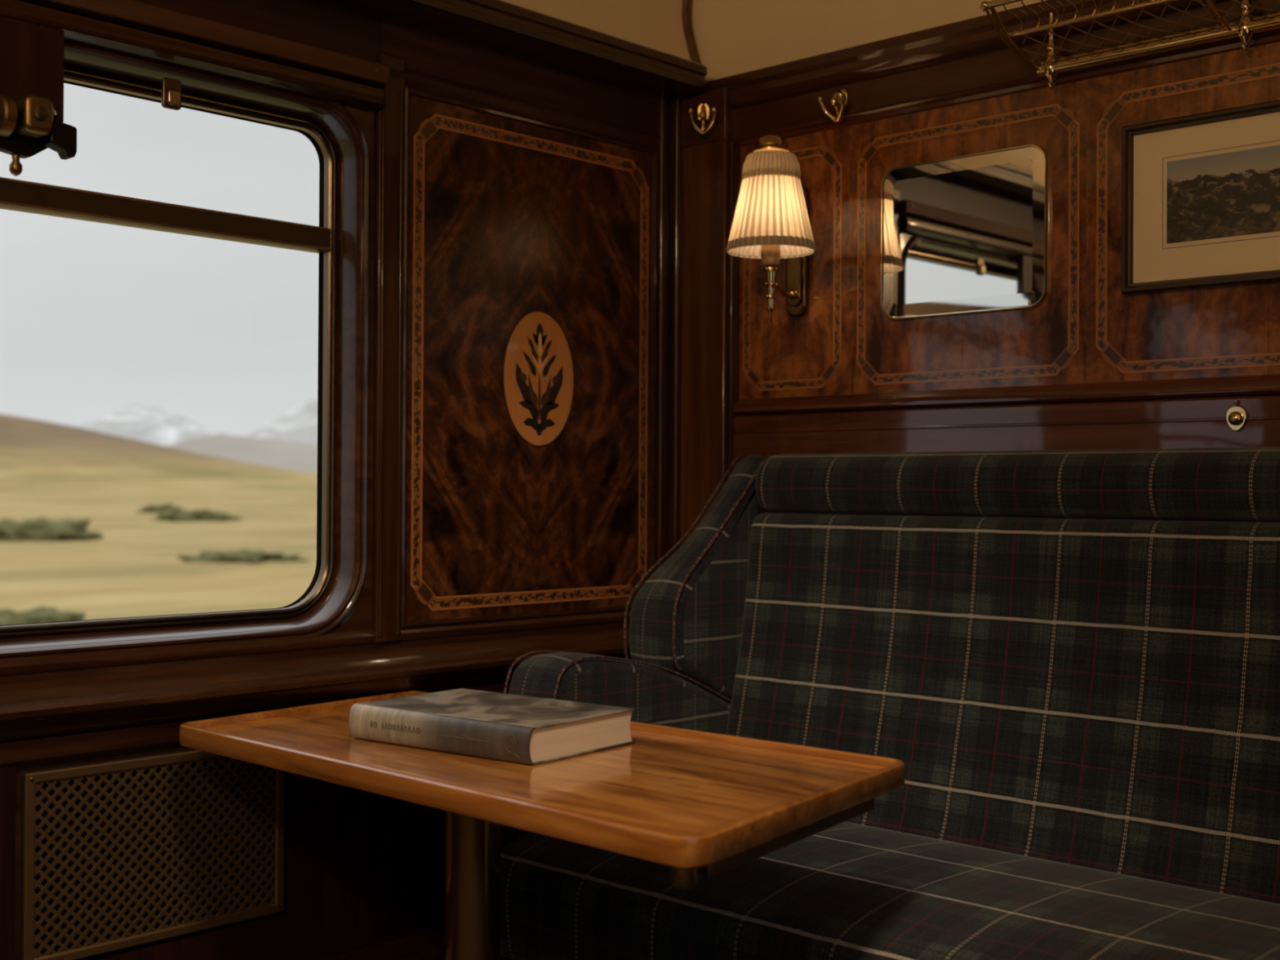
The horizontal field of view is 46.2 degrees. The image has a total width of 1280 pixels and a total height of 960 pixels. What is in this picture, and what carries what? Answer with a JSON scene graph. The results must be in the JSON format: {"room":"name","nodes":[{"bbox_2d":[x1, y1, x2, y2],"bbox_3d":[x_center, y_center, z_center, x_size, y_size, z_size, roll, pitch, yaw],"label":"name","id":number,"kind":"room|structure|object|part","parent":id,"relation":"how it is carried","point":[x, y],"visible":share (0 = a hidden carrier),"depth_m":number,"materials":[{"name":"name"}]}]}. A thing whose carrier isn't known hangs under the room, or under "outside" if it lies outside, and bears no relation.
{"room":"train carriage","nodes":[
{"label":"train carriage","id":0,"kind":"room"},
{"bbox_2d":[0,15,76,176],"bbox_3d":[-0.907,-0.559,2.167,0.075,0.229,0.180,0,0,43],"label":"bracket","id":1,"kind":"object","parent":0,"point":[32,55],"depth_m":2.19,"materials":[{"name":"black metal"}]},
{"bbox_3d":[-0.930,-0.508,2.178,0.022,0.068,0.166,0,0,43],"label":"lock plate","id":2,"kind":"part","parent":1,"relation":"part of","materials":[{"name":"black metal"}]},
{"bbox_2d":[4,0,380,959],"bbox_3d":[-1.563,0.105,1.630,0.110,2.030,4.830,0,0,43],"label":"wall","id":3,"kind":"structure","parent":0,"point":[326,24],"depth_m":2.56,"materials":[{"name":"wood"}]},
{"bbox_2d":[19,749,284,959],"bbox_3d":[-0.760,0.583,2.386,0.019,0.292,0.447,0,0,43],"label":"air vent","id":4,"kind":"object","parent":3,"relation":"in","point":[116,855],"visible":0.84,"depth_m":2.36,"materials":[{"name":"gold metal"}]},
{"bbox_2d":[0,40,375,660],"bbox_3d":[-0.835,-0.196,2.361,0.095,0.962,0.976,0,0,43],"label":"window","id":5,"kind":"structure","parent":3,"relation":"in","point":[338,132],"depth_m":2.64,"materials":[{"name":"brown wood"}]},
{"bbox_2d":[0,0,384,111],"bbox_3d":[-1.815,-0.699,1.257,0.034,0.045,3.928,0,0,43],"label":"trim","id":6,"kind":"structure","parent":3,"relation":"attached to","point":[78,28],"depth_m":2.41,"materials":[{"name":"brown wood"}]},
{"bbox_2d":[22,0,389,87],"bbox_3d":[-1.809,-0.739,1.260,0.038,0.034,3.940,0,0,43],"label":"trim","id":7,"kind":"structure","parent":3,"relation":"attached to","point":[131,13],"depth_m":2.44,"materials":[{"name":"brown wood"}]},
{"bbox_2d":[0,764,506,959],"bbox_3d":[-1.553,0.707,1.553,0.010,0.586,4.740,0,0,43],"label":"lower wall panel","id":8,"kind":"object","parent":3,"relation":"attached to","point":[363,868],"depth_m":2.62,"materials":[{"name":"brown wood"}]},
{"bbox_2d":[0,681,511,767],"bbox_3d":[-1.549,0.396,1.552,0.016,0.036,4.740,0,0,43],"label":"trim","id":9,"kind":"structure","parent":3,"relation":"attached to","point":[100,742],"depth_m":2.30,"materials":[{"name":"brown wood"}]},
{"bbox_2d":[0,610,631,742],"bbox_3d":[-1.532,0.316,1.537,0.062,0.124,4.740,0,0,43],"label":"trim","id":10,"kind":"structure","parent":3,"relation":"attached to","point":[41,697],"depth_m":2.50,"materials":[{"name":"brown wood"}]},
{"bbox_2d":[319,926,444,959],"bbox_3d":[-1.544,0.970,1.541,0.040,0.300,4.740,0,0,43],"label":"baseboard","id":11,"kind":"structure","parent":3,"relation":"attached to","point":[428,944],"depth_m":2.72,"materials":[{"name":"brown wood"}]},
{"bbox_2d":[372,52,404,643],"bbox_3d":[-0.453,-0.237,2.714,0.018,1.060,0.056,0,0,43],"label":"trim","id":12,"kind":"structure","parent":3,"relation":"attached to","point":[389,129],"depth_m":2.71,"materials":[{"name":"brown wood"}]},
{"bbox_2d":[330,0,706,97],"bbox_3d":[-1.520,-0.880,1.536,0.120,0.055,4.737,0,0,43],"label":"trim","id":13,"kind":"structure","parent":3,"relation":"attached to","point":[500,24],"depth_m":2.90,"materials":[{"name":"brown wood"}]},
{"bbox_2d":[380,13,661,149],"bbox_3d":[-0.212,-0.775,2.970,0.016,0.124,0.732,0,0,43],"label":"trim","id":14,"kind":"structure","parent":3,"relation":"attached to","point":[437,62],"depth_m":2.94,"materials":[{"name":"wood"}]},
{"bbox_2d":[400,87,657,628],"bbox_3d":[-0.202,-0.221,2.988,0.015,0.988,0.680,0,0,43],"label":"panel","id":15,"kind":"object","parent":3,"relation":"attached to","point":[528,461],"visible":0.98,"depth_m":2.96,"materials":[{"name":"brown wood"}]},
{"bbox_2d":[654,92,666,571],"bbox_3d":[0.043,-0.258,3.238,0.020,1.152,0.016,0,0,43],"label":"trim","id":16,"kind":"structure","parent":3,"relation":"attached to","point":[661,127],"depth_m":3.23,"materials":[{"name":"brown wood"}]},
{"bbox_2d":[663,95,669,562],"bbox_3d":[0.053,-0.258,3.256,0.010,1.152,0.018,0,0,43],"label":"trim","id":17,"kind":"structure","parent":3,"relation":"attached to","point":[667,96],"depth_m":3.25,"materials":[{"name":"brown wood"}]},
{"bbox_2d":[666,96,682,559],"bbox_3d":[0.076,-0.257,3.269,0.026,1.152,0.020,0,0,43],"label":"trim","id":18,"kind":"structure","parent":3,"relation":"attached to","point":[675,117],"depth_m":3.26,"materials":[{"name":"brown wood"}]},
{"bbox_2d":[681,87,729,148],"bbox_3d":[0.133,-0.778,3.240,0.148,0.110,0.016,0,0,43],"label":"trim","id":19,"kind":"structure","parent":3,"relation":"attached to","point":[719,99],"depth_m":3.21,"materials":[{"name":"brown wood"}]},
{"bbox_2d":[502,0,690,60],"bbox_3d":[-0.423,-1.202,0.571,3.030,0.675,4.830,0,0,43],"label":"ceiling","id":20,"kind":"structure","parent":0,"point":[656,24],"depth_m":3.19,"materials":[{"name":"beige paint"}]},
{"bbox_2d":[692,0,1279,415],"bbox_3d":[1.196,-0.210,2.326,3.150,2.700,0.058,0,0,43],"label":"wall","id":21,"kind":"structure","parent":0,"point":[733,37],"depth_m":3.13,"materials":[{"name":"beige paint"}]},
{"bbox_2d":[681,0,706,81],"bbox_3d":[0.650,-1.188,2.823,1.530,0.693,0.028,0,0,43],"label":"trim","id":22,"kind":"structure","parent":21,"relation":"attached to","point":[686,7],"depth_m":3.32,"materials":[{"name":"brown wood"}]},
{"bbox_2d":[687,103,716,135],"bbox_3d":[0.133,-0.768,3.188,0.062,0.071,0.048,0,0,7],"label":"coat hook","id":23,"kind":"object","parent":21,"relation":"attached to","point":[703,109],"visible":1,"depth_m":3.18,"materials":[{"name":"gold metal"}]},
{"bbox_3d":[0.134,-0.782,3.191,0.017,0.036,0.034,0,0,7],"label":"stem","id":24,"kind":"part","parent":23,"relation":"part of","materials":[{"name":"gold metal"}]},
{"bbox_2d":[680,104,735,546],"bbox_3d":[0.141,0.149,3.253,0.143,1.980,0.050,0,0,43],"label":"trim","id":25,"kind":"structure","parent":21,"relation":"attached to","point":[704,166],"depth_m":3.23,"materials":[{"name":"brown wood"}]},
{"bbox_2d":[727,141,740,479],"bbox_3d":[0.201,-0.341,3.203,0.012,0.760,0.030,0,0,43],"label":"trim","id":26,"kind":"structure","parent":21,"relation":"attached to","point":[733,384],"depth_m":3.19,"materials":[{"name":"brown wood"}]},
{"bbox_2d":[739,125,849,399],"bbox_3d":[0.318,-0.442,3.113,0.284,0.542,0.009,0,0,43],"label":"panel","id":27,"kind":"object","parent":21,"relation":"attached to","point":[806,355],"visible":0.78,"depth_m":3.08,"materials":[{"name":"brown wood"}]},
{"bbox_2d":[725,134,816,325],"bbox_3d":[0.282,-0.488,2.970,0.176,0.373,0.252,0,0,43],"label":"wall lamp","id":28,"kind":"object","parent":27,"relation":"attached to","point":[771,224],"visible":1,"depth_m":2.90,"materials":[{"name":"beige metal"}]},
{"bbox_3d":[0.256,-0.360,2.942,0.032,0.116,0.032,0,0,43],"label":"stem","id":29,"kind":"part","parent":28,"relation":"part of","materials":[{"name":"gold metal"}]},
{"bbox_2d":[760,244,781,266],"bbox_3d":[0.256,-0.449,2.942,0.040,0.062,0.040,0,0,43],"label":"socket","id":30,"kind":"object","parent":28,"relation":"attached to","point":[770,254],"depth_m":2.93,"materials":[{"name":"brown metal"}]},
{"bbox_3d":[0.257,-0.523,2.943,0.177,0.146,0.177,0,0,43],"label":"lamp shade","id":31,"kind":"part","parent":28,"relation":"part of","materials":[{"name":"beige fabric"}]},
{"bbox_3d":[0.284,-0.393,3.015,0.020,0.044,0.160,0,0,24],"label":"arm","id":32,"kind":"part","parent":28,"relation":"part of","materials":[{"name":"gold metal"}]},
{"bbox_2d":[817,88,848,123],"bbox_3d":[0.392,-0.751,3.003,0.062,0.071,0.048,0,0,43],"label":"coat hook","id":33,"kind":"object","parent":21,"relation":"attached to","point":[839,100],"visible":1,"depth_m":3.00,"materials":[{"name":"gold metal"}]},
{"bbox_3d":[0.394,-0.765,3.005,0.017,0.036,0.034,0,0,43],"label":"stem","id":34,"kind":"part","parent":33,"relation":"part of","materials":[{"name":"gold metal"}]},
{"bbox_2d":[706,0,1227,108],"bbox_3d":[1.215,-0.827,2.243,2.910,0.066,0.042,0,0,43],"label":"trim","id":35,"kind":"structure","parent":21,"relation":"attached to","point":[976,36],"depth_m":2.88,"materials":[{"name":"brown wood"}]},
{"bbox_2d":[848,79,1087,394],"bbox_3d":[0.607,-0.442,2.840,0.511,0.542,0.009,0,0,43],"label":"panel","id":36,"kind":"object","parent":21,"relation":"attached to","point":[1045,344],"visible":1,"depth_m":2.81,"materials":[{"name":"brown wood"}]},
{"bbox_2d":[880,143,1049,319],"bbox_3d":[0.606,-0.462,2.830,0.358,0.300,0.012,0,0,43],"label":"wall mirror","id":37,"kind":"object","parent":36,"relation":"attached to","point":[967,233],"visible":1,"depth_m":2.82,"materials":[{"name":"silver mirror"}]},
{"bbox_2d":[893,160,1032,305],"bbox_3d":[0.606,-0.462,2.831,0.356,0.298,0.009,0,0,43],"label":"mirror glass","id":38,"kind":"object","parent":37,"relation":"attached to","point":[962,229],"depth_m":2.82,"materials":[{"name":"white"}]},
{"bbox_2d":[732,395,1279,471],"bbox_3d":[1.240,-0.048,2.223,2.845,0.175,0.024,0,0,43],"label":"trim","id":39,"kind":"structure","parent":21,"relation":"attached to","point":[1201,423],"depth_m":2.73,"materials":[{"name":"brown wood"}]},
{"bbox_2d":[732,28,1279,146],"bbox_3d":[1.242,-0.722,2.233,2.857,0.023,0.018,0,0,43],"label":"trim","id":40,"kind":"structure","parent":21,"relation":"attached to","point":[1031,82],"depth_m":2.77,"materials":[{"name":"brown wood"}]},
{"bbox_2d":[733,373,1279,415],"bbox_3d":[1.237,-0.155,2.229,2.857,0.035,0.022,0,0,43],"label":"trim","id":41,"kind":"structure","parent":21,"relation":"attached to","point":[1260,384],"depth_m":2.73,"materials":[{"name":"brown wood"}]},
{"bbox_2d":[734,0,1279,136],"bbox_3d":[1.246,-0.763,2.237,2.857,0.062,0.008,0,0,43],"label":"trim","id":42,"kind":"structure","parent":21,"relation":"attached to","point":[1002,65],"depth_m":2.85,"materials":[{"name":"brown wood"}]},
{"bbox_2d":[980,0,1279,88],"bbox_3d":[1.106,-0.777,2.214,1.259,0.159,0.200,0,0,43],"label":"luggage rack","id":43,"kind":"object","parent":21,"relation":"attached to","point":[1245,28],"visible":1,"depth_m":2.53,"materials":[{"name":"gold metal"}]},
{"bbox_3d":[1.038,-0.812,2.153,1.244,0.018,0.018,0,0,43],"label":"rail","id":44,"kind":"part","parent":43,"relation":"part of","materials":[{"name":"gold metal"}]},
{"bbox_3d":[0.734,-0.776,2.677,0.026,0.159,0.025,0,0,43],"label":"post","id":45,"kind":"part","parent":43,"relation":"part of","materials":[{"name":"gold metal"}]},
{"bbox_3d":[1.088,-0.773,2.196,1.230,0.008,0.008,0,0,43],"label":"gallery rail","id":46,"kind":"part","parent":43,"relation":"part of","materials":[{"name":"gold metal"}]},
{"bbox_3d":[1.171,-0.747,2.281,1.227,0.011,0.012,0,0,43],"label":"wall rod","id":47,"kind":"part","parent":43,"relation":"part of","materials":[{"name":"gold metal"}]},
{"bbox_3d":[0.985,-0.776,2.441,0.026,0.159,0.025,0,0,43],"label":"post","id":48,"kind":"part","parent":43,"relation":"part of","materials":[{"name":"gold metal"}]},
{"bbox_2d":[1085,41,1279,382],"bbox_3d":[1.117,-0.441,2.359,0.891,0.542,0.009,0,0,43],"label":"panel","id":49,"kind":"object","parent":21,"relation":"attached to","point":[1232,330],"visible":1,"depth_m":2.56,"materials":[{"name":"brown wood"}]},
{"bbox_2d":[1121,99,1279,294],"bbox_3d":[1.078,-0.467,2.381,0.658,0.290,0.019,0,0,43],"label":"framed picture","id":50,"kind":"object","parent":49,"relation":"attached to","point":[1201,192],"visible":1,"depth_m":2.51,"materials":[{"name":"brown paper"}]},
{"bbox_2d":[1166,145,1279,244],"bbox_3d":[1.080,-0.472,2.383,0.504,0.140,0.001,0,0,43],"label":"print","id":51,"kind":"object","parent":50,"relation":"attached to","point":[1233,193],"depth_m":2.49},
{"bbox_2d":[1226,399,1247,431],"bbox_3d":[0.973,-0.106,2.453,0.034,0.052,0.014,0,0,43],"label":"berth latch","id":52,"kind":"object","parent":21,"relation":"attached to","point":[1236,415],"visible":1,"depth_m":2.45,"materials":[{"name":"gold metal"}]},
{"bbox_3d":[0.971,-0.101,2.451,0.023,0.023,0.008,0,0,43],"label":"knob","id":53,"kind":"part","parent":52,"relation":"part of","materials":[{"name":"gold metal"}]},
{"bbox_3d":[-0.454,1.150,0.539,3.200,0.060,4.880,0,0,43],"label":"floor","id":54,"kind":"structure","parent":0,"visible":0},
{"bbox_2d":[178,690,905,959],"bbox_3d":[-0.169,0.756,2.170,1.133,0.750,0.563,0,0,43],"label":"dining table","id":55,"kind":"object","parent":54,"relation":"on","point":[695,803],"visible":0.85,"depth_m":2.00,"materials":[{"name":"brown wood"}]},
{"bbox_3d":[-0.250,0.773,2.234,0.240,0.717,0.240,0,0,43],"label":"post","id":56,"kind":"part","parent":55,"relation":"part of","materials":[{"name":"gold metal"}]},
{"bbox_2d":[349,688,635,765],"bbox_3d":[-0.223,0.366,2.253,0.359,0.054,0.243,0,0,37],"label":"book","id":57,"kind":"object","parent":55,"relation":"on","point":[532,731],"visible":1,"depth_m":2.18,"materials":[{"name":"grey paper"}]},
{"bbox_2d":[499,446,1279,959],"bbox_3d":[0.634,0.540,2.220,2.003,1.192,0.801,0,0,43],"label":"bench sofa","id":58,"kind":"object","parent":54,"relation":"on","point":[1069,660],"visible":0.82,"depth_m":2.48,"materials":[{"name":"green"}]},
{"bbox_3d":[-0.032,0.499,2.873,0.137,0.362,0.505,0,0,43],"label":"armrest","id":59,"kind":"part","parent":58,"relation":"part of","materials":[{"name":"fabric"}]},
{"bbox_2d":[499,821,1279,959],"bbox_3d":[0.618,0.703,2.100,1.861,0.216,0.606,0,0,43],"label":"seat cushion","id":60,"kind":"object","parent":58,"relation":"on","point":[846,890],"depth_m":2.23,"materials":[{"name":"fabric"}]},
{"bbox_3d":[0.880,0.350,2.379,1.863,0.579,0.205,0,0,43],"label":"backrest","id":61,"kind":"part","parent":58,"relation":"part of","materials":[{"name":"fabric"}]},
{"label":"outside","id":62,"kind":"structure","parent":0,"visible":0},
{"bbox_2d":[0,413,317,620],"bbox_3d":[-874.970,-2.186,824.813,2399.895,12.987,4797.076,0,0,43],"label":"ground","id":63,"kind":"structure","parent":62,"point":[51,471],"depth_m":66.81,"materials":[{"name":"plant"}]},
{"bbox_2d":[0,605,85,625],"bbox_3d":[-10.370,2.364,24.978,2.659,0.521,1.952,0,0,3],"label":"bush","id":64,"kind":"object","parent":63,"relation":"on","point":[42,614],"visible":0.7,"depth_m":24.70,"materials":[{"name":"green plant"}]},
{"bbox_2d":[0,517,102,542],"bbox_3d":[-21.989,1.772,52.623,5.970,0.941,3.526,0,0,-19],"label":"bush","id":65,"kind":"object","parent":63,"relation":"on","point":[41,529],"visible":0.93,"depth_m":52.13,"materials":[{"name":"green plant"}]},
{"bbox_2d":[133,502,183,513],"bbox_3d":[-25.608,1.562,80.008,3.009,0.654,2.822,0,0,2],"label":"bush","id":66,"kind":"object","parent":63,"relation":"on","point":[153,508],"visible":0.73,"depth_m":79.36,"materials":[{"name":"green plant"}]},
{"bbox_2d":[151,508,245,521],"bbox_3d":[-21.137,1.693,71.986,4.615,0.680,3.478,0,0,-9],"label":"bush","id":67,"kind":"object","parent":63,"relation":"on","point":[205,514],"visible":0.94,"depth_m":71.03,"materials":[{"name":"green plant"}]},
{"bbox_2d":[176,548,309,563],"bbox_3d":[-11.251,2.188,42.428,3.979,0.466,2.805,0,0,-5],"label":"bush","id":68,"kind":"object","parent":63,"relation":"on","point":[242,556],"visible":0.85,"depth_m":42.01,"materials":[{"name":"green plant"}]},
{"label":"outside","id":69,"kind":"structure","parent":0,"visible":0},
{"bbox_2d":[66,404,212,447],"bbox_3d":[-475.540,-30.062,1422.744,506.927,84.353,535.540,0,0,43],"label":"mountain","id":70,"kind":"structure","parent":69,"point":[155,425],"depth_m":1384.53},
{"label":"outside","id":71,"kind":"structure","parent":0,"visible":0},
{"bbox_2d":[244,399,317,444],"bbox_3d":[-147.728,-32.306,1140.641,612.181,89.516,654.318,0,0,43],"label":"mountain","id":72,"kind":"structure","parent":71,"point":[300,424],"depth_m":1102.49},
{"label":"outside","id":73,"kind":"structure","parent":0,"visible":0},
{"bbox_2d":[168,432,317,473],"bbox_3d":[-188.843,-6.116,736.196,344.904,32.348,344.904,0,0,43],"label":"mountain","id":74,"kind":"structure","parent":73,"point":[293,455],"depth_m":698.06}
]}

